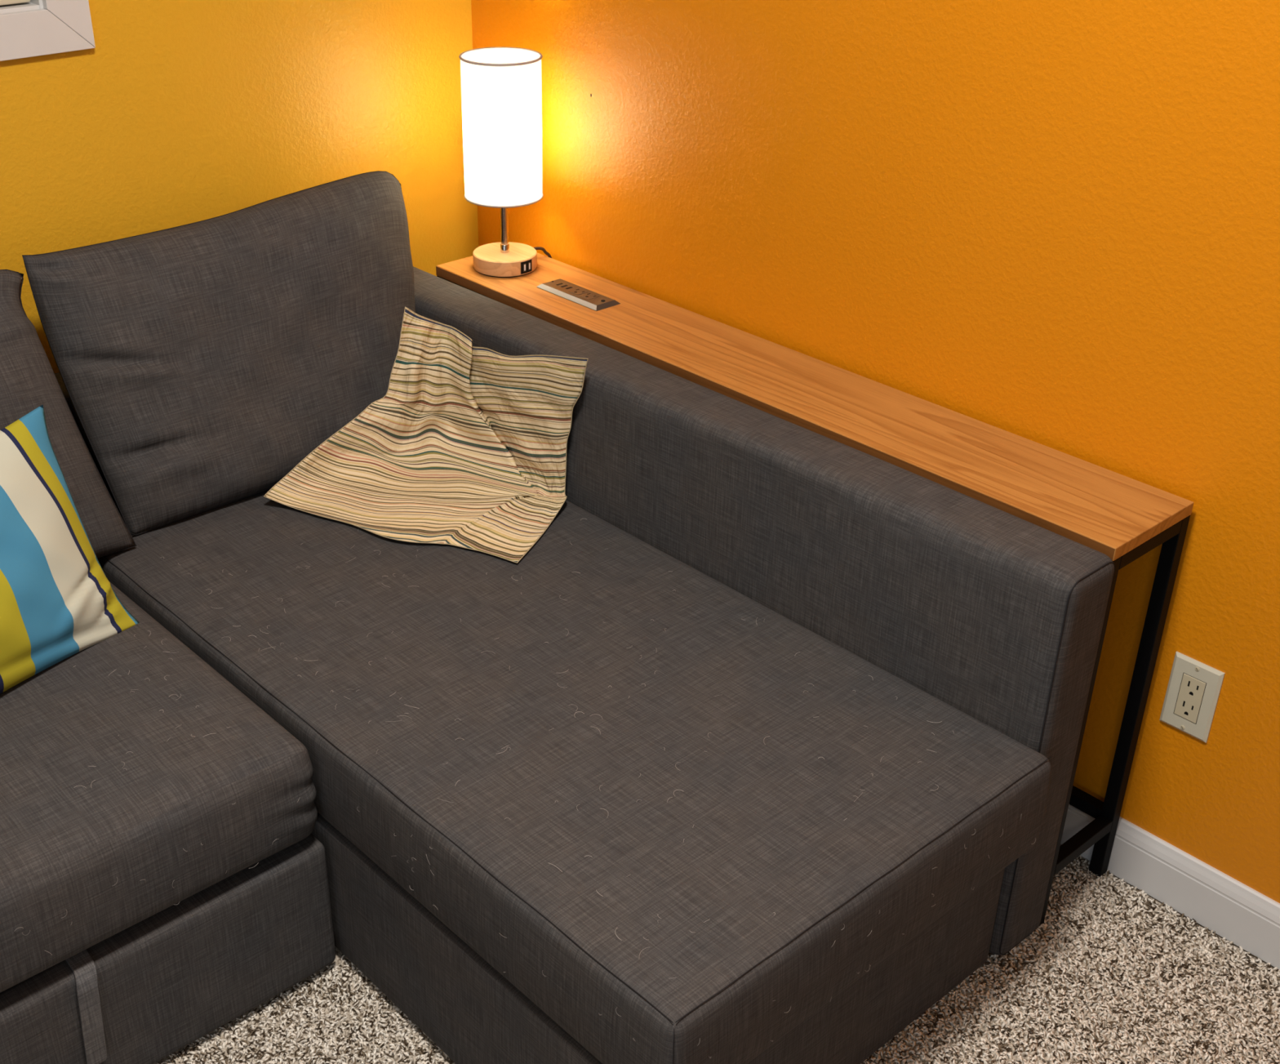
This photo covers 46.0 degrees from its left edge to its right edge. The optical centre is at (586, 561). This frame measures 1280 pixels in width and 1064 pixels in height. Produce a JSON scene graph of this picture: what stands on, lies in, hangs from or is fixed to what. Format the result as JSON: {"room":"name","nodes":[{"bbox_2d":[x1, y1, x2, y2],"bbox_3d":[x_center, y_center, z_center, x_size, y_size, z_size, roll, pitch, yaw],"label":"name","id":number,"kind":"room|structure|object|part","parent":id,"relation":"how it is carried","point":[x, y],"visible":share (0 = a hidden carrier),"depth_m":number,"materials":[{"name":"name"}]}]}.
{"room":"living room","nodes":[
{"label":"living room","id":0,"kind":"room"},
{"bbox_2d":[0,0,478,373],"bbox_3d":[-1.666,-0.550,1.567,4.000,2.400,0.120,-24,38,-35],"label":"wall","id":1,"kind":"structure","parent":0,"point":[180,113],"depth_m":2.47,"materials":[{"name":"paint"}]},
{"bbox_2d":[0,0,95,61],"bbox_3d":[-1.167,-1.026,1.789,1.033,0.911,0.128,-24,38,-35],"label":"window","id":2,"kind":"structure","parent":1,"relation":"in","point":[34,28],"depth_m":2.21,"materials":[{"name":"white paint"}]},
{"bbox_2d":[0,0,30,5],"bbox_3d":[-1.150,-1.018,1.774,0.876,0.770,0.038,-24,38,-35],"label":"window blind","id":3,"kind":"object","parent":2,"relation":"attached to","point":[2,2],"visible":1,"depth_m":2.19,"materials":[{"name":"beige"}]},
{"bbox_3d":[-1.175,-0.689,1.988,0.895,0.008,0.115,-24,38,-35],"label":"sill","id":4,"kind":"part","parent":2,"relation":"part of","materials":[{"name":"white paint"}]},
{"bbox_3d":[-0.767,-1.163,2.032,0.066,0.909,0.013,-24,38,-35],"label":"casing","id":5,"kind":"part","parent":2,"relation":"part of","materials":[{"name":"white paint"}]},
{"bbox_2d":[153,844,1279,1063],"bbox_3d":[-0.212,1.372,0.778,4.000,0.116,4.520,-24,38,-35],"label":"floor","id":6,"kind":"structure","parent":0,"point":[338,953],"depth_m":2.01,"materials":[{"name":"beige carpet"}]},
{"bbox_2d":[0,266,1115,1063],"bbox_3d":[-0.453,0.249,1.966,1.650,0.612,1.520,-24,38,-35],"label":"sectional sofa","id":7,"kind":"object","parent":6,"relation":"on","point":[765,745],"visible":0.81,"depth_m":1.88,"materials":[{"name":"grey fabric"}]},
{"bbox_2d":[0,269,136,558],"bbox_3d":[-1.038,-0.110,2.020,0.790,0.418,0.261,-24,38,-35],"label":"cushion","id":8,"kind":"object","parent":7,"relation":"on","point":[28,381],"visible":0.57,"depth_m":2.17,"materials":[{"name":"grey fabric"}]},
{"bbox_2d":[0,404,139,693],"bbox_3d":[-0.810,0.038,1.885,0.170,0.296,0.516,16,34,25],"label":"pillow","id":9,"kind":"object","parent":7,"relation":"on","point":[58,602],"visible":1,"depth_m":1.97,"materials":[{"name":"fabric"}]},
{"bbox_3d":[-0.964,0.020,2.402,1.540,0.563,0.106,-24,38,-35],"label":"frame","id":10,"kind":"part","parent":7,"relation":"part of","materials":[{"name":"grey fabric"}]},
{"bbox_2d":[0,581,317,992],"bbox_3d":[-0.916,0.279,1.903,0.864,0.167,0.789,-24,38,-35],"label":"seat cushion","id":11,"kind":"object","parent":7,"relation":"on","point":[141,771],"depth_m":1.82,"materials":[{"name":"grey fabric"}]},
{"bbox_3d":[-0.675,0.591,1.770,0.867,0.210,0.046,-24,38,-35],"label":"drawer","id":12,"kind":"part","parent":7,"relation":"part of","materials":[{"name":"grey fabric"}]},
{"bbox_2d":[22,170,415,536],"bbox_3d":[-0.527,-0.354,2.447,0.674,0.434,0.238,-24,38,-35],"label":"cushion","id":13,"kind":"object","parent":7,"relation":"on","point":[199,363],"visible":0.89,"depth_m":2.35,"materials":[{"name":"grey fabric"}]},
{"bbox_2d":[263,306,587,563],"bbox_3d":[-0.234,-0.192,2.325,0.396,0.265,0.429,-24,38,-35],"label":"striped pillow","id":14,"kind":"object","parent":7,"relation":"on","point":[465,444],"visible":1,"depth_m":2.45,"materials":[{"name":"beige fabric"}]},
{"bbox_3d":[-0.132,0.147,2.153,0.668,0.152,1.408,-24,38,-35],"label":"chaise seat","id":15,"kind":"part","parent":7,"relation":"part of","materials":[{"name":"grey fabric"}]},
{"bbox_3d":[0.112,-0.009,2.421,0.109,0.610,1.490,-24,38,-35],"label":"armrest","id":16,"kind":"part","parent":7,"relation":"part of","materials":[{"name":"grey fabric"}]},
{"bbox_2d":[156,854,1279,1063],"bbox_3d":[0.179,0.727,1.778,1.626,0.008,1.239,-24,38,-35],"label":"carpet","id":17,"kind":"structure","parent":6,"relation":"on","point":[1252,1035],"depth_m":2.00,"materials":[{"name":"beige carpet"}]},
{"bbox_2d":[435,253,1194,928],"bbox_3d":[0.253,-0.040,2.479,0.186,0.630,1.378,-24,38,-35],"label":"console table","id":18,"kind":"object","parent":6,"relation":"on","point":[1122,517],"depth_m":2.15,"materials":[{"name":"brown wood"}]},
{"bbox_3d":[0.194,-0.255,2.293,0.020,0.020,1.336,-24,38,-35],"label":"rail","id":19,"kind":"part","parent":18,"relation":"part of","materials":[{"name":"brown wood"}]},
{"bbox_2d":[458,46,551,277],"bbox_3d":[-0.136,-0.595,2.671,0.158,0.590,0.140,-2,30,-4],"label":"table lamp","id":20,"kind":"object","parent":18,"relation":"on","point":[501,96],"visible":0.95,"depth_m":2.55,"materials":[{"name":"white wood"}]},
{"bbox_3d":[-0.144,-0.746,2.583,0.136,0.236,0.136,-24,38,-35],"label":"lamp shade","id":21,"kind":"part","parent":20,"relation":"part of","materials":[{"name":"fabric"}]},
{"bbox_3d":[-0.107,-0.524,2.666,0.026,0.021,0.005,-26,39,-38],"label":"usb panel","id":22,"kind":"part","parent":20,"relation":"part of","materials":[{"name":"black plastic"}]},
{"bbox_3d":[-0.087,-0.471,2.805,0.055,0.243,0.013,-22,37,-34],"label":"cord","id":23,"kind":"part","parent":20,"relation":"part of","materials":[{"name":"black plastic"}]},
{"bbox_3d":[-0.033,-0.454,2.570,0.008,0.006,0.154,-24,38,-35],"label":"edge trim","id":24,"kind":"part","parent":18,"relation":"part of","materials":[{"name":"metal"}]},
{"bbox_3d":[-0.014,-0.462,2.584,0.056,0.008,0.156,-24,38,-35],"label":"power strip","id":25,"kind":"part","parent":18,"relation":"part of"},
{"bbox_2d":[568,288,588,295],"bbox_3d":[-0.014,-0.463,2.583,0.025,0.004,0.025,-24,38,-35],"label":"socket","id":26,"kind":"object","parent":18,"relation":"attached to","point":[571,291],"depth_m":2.58,"materials":[{"name":"plastic"}]},
{"bbox_2d":[579,292,599,299],"bbox_3d":[0.005,-0.452,2.565,0.025,0.004,0.025,-24,38,-35],"label":"socket","id":27,"kind":"object","parent":18,"relation":"attached to","point":[583,295],"depth_m":2.56,"materials":[{"name":"plastic"}]},
{"bbox_3d":[0.642,0.254,2.001,0.020,0.604,0.020,-24,38,-35],"label":"leg","id":28,"kind":"part","parent":18,"relation":"part of","materials":[{"name":"black metal"}]},
{"bbox_3d":[0.703,0.403,2.150,0.144,0.020,0.020,-24,38,-35],"label":"rail","id":29,"kind":"part","parent":18,"relation":"part of","materials":[{"name":"black metal"}]},
{"bbox_3d":[0.313,0.115,2.632,0.020,0.020,1.336,-24,38,-35],"label":"rail","id":30,"kind":"part","parent":18,"relation":"part of","materials":[{"name":"black metal"}]},
{"bbox_3d":[0.765,0.200,2.096,0.020,0.604,0.020,-24,38,-35],"label":"leg","id":31,"kind":"part","parent":18,"relation":"part of","materials":[{"name":"black metal"}]},
{"bbox_3d":[0.706,-0.026,1.903,0.144,0.020,0.020,-24,38,-35],"label":"rail","id":32,"kind":"part","parent":18,"relation":"part of","materials":[{"name":"black metal"}]},
{"bbox_2d":[471,0,1279,902],"bbox_3d":[1.293,-0.338,1.236,0.100,2.400,4.400,-24,38,-35],"label":"wall","id":33,"kind":"structure","parent":0,"point":[1053,224],"depth_m":2.06,"materials":[{"name":"orange paint"}]},
{"bbox_2d":[1060,804,1279,968],"bbox_3d":[1.244,0.680,1.779,0.012,0.094,4.399,-24,38,-35],"label":"baseboard","id":34,"kind":"structure","parent":33,"relation":"attached to","point":[1237,912],"depth_m":2.14,"materials":[{"name":"white paint"}]},
{"bbox_2d":[1159,651,1225,742],"bbox_3d":[0.823,0.185,2.048,0.007,0.114,0.070,-24,38,-35],"label":"wall outlet","id":35,"kind":"object","parent":33,"relation":"attached to","point":[1193,689],"visible":1,"depth_m":2.04,"materials":[{"name":"beige plastic"}]},
{"bbox_2d":[1173,673,1205,723],"bbox_3d":[0.821,0.185,2.046,0.002,0.067,0.033,-24,38,-35],"label":"receptacle","id":36,"kind":"object","parent":35,"relation":"attached to","point":[1189,689],"depth_m":2.05,"materials":[{"name":"beige plastic"}]}
]}

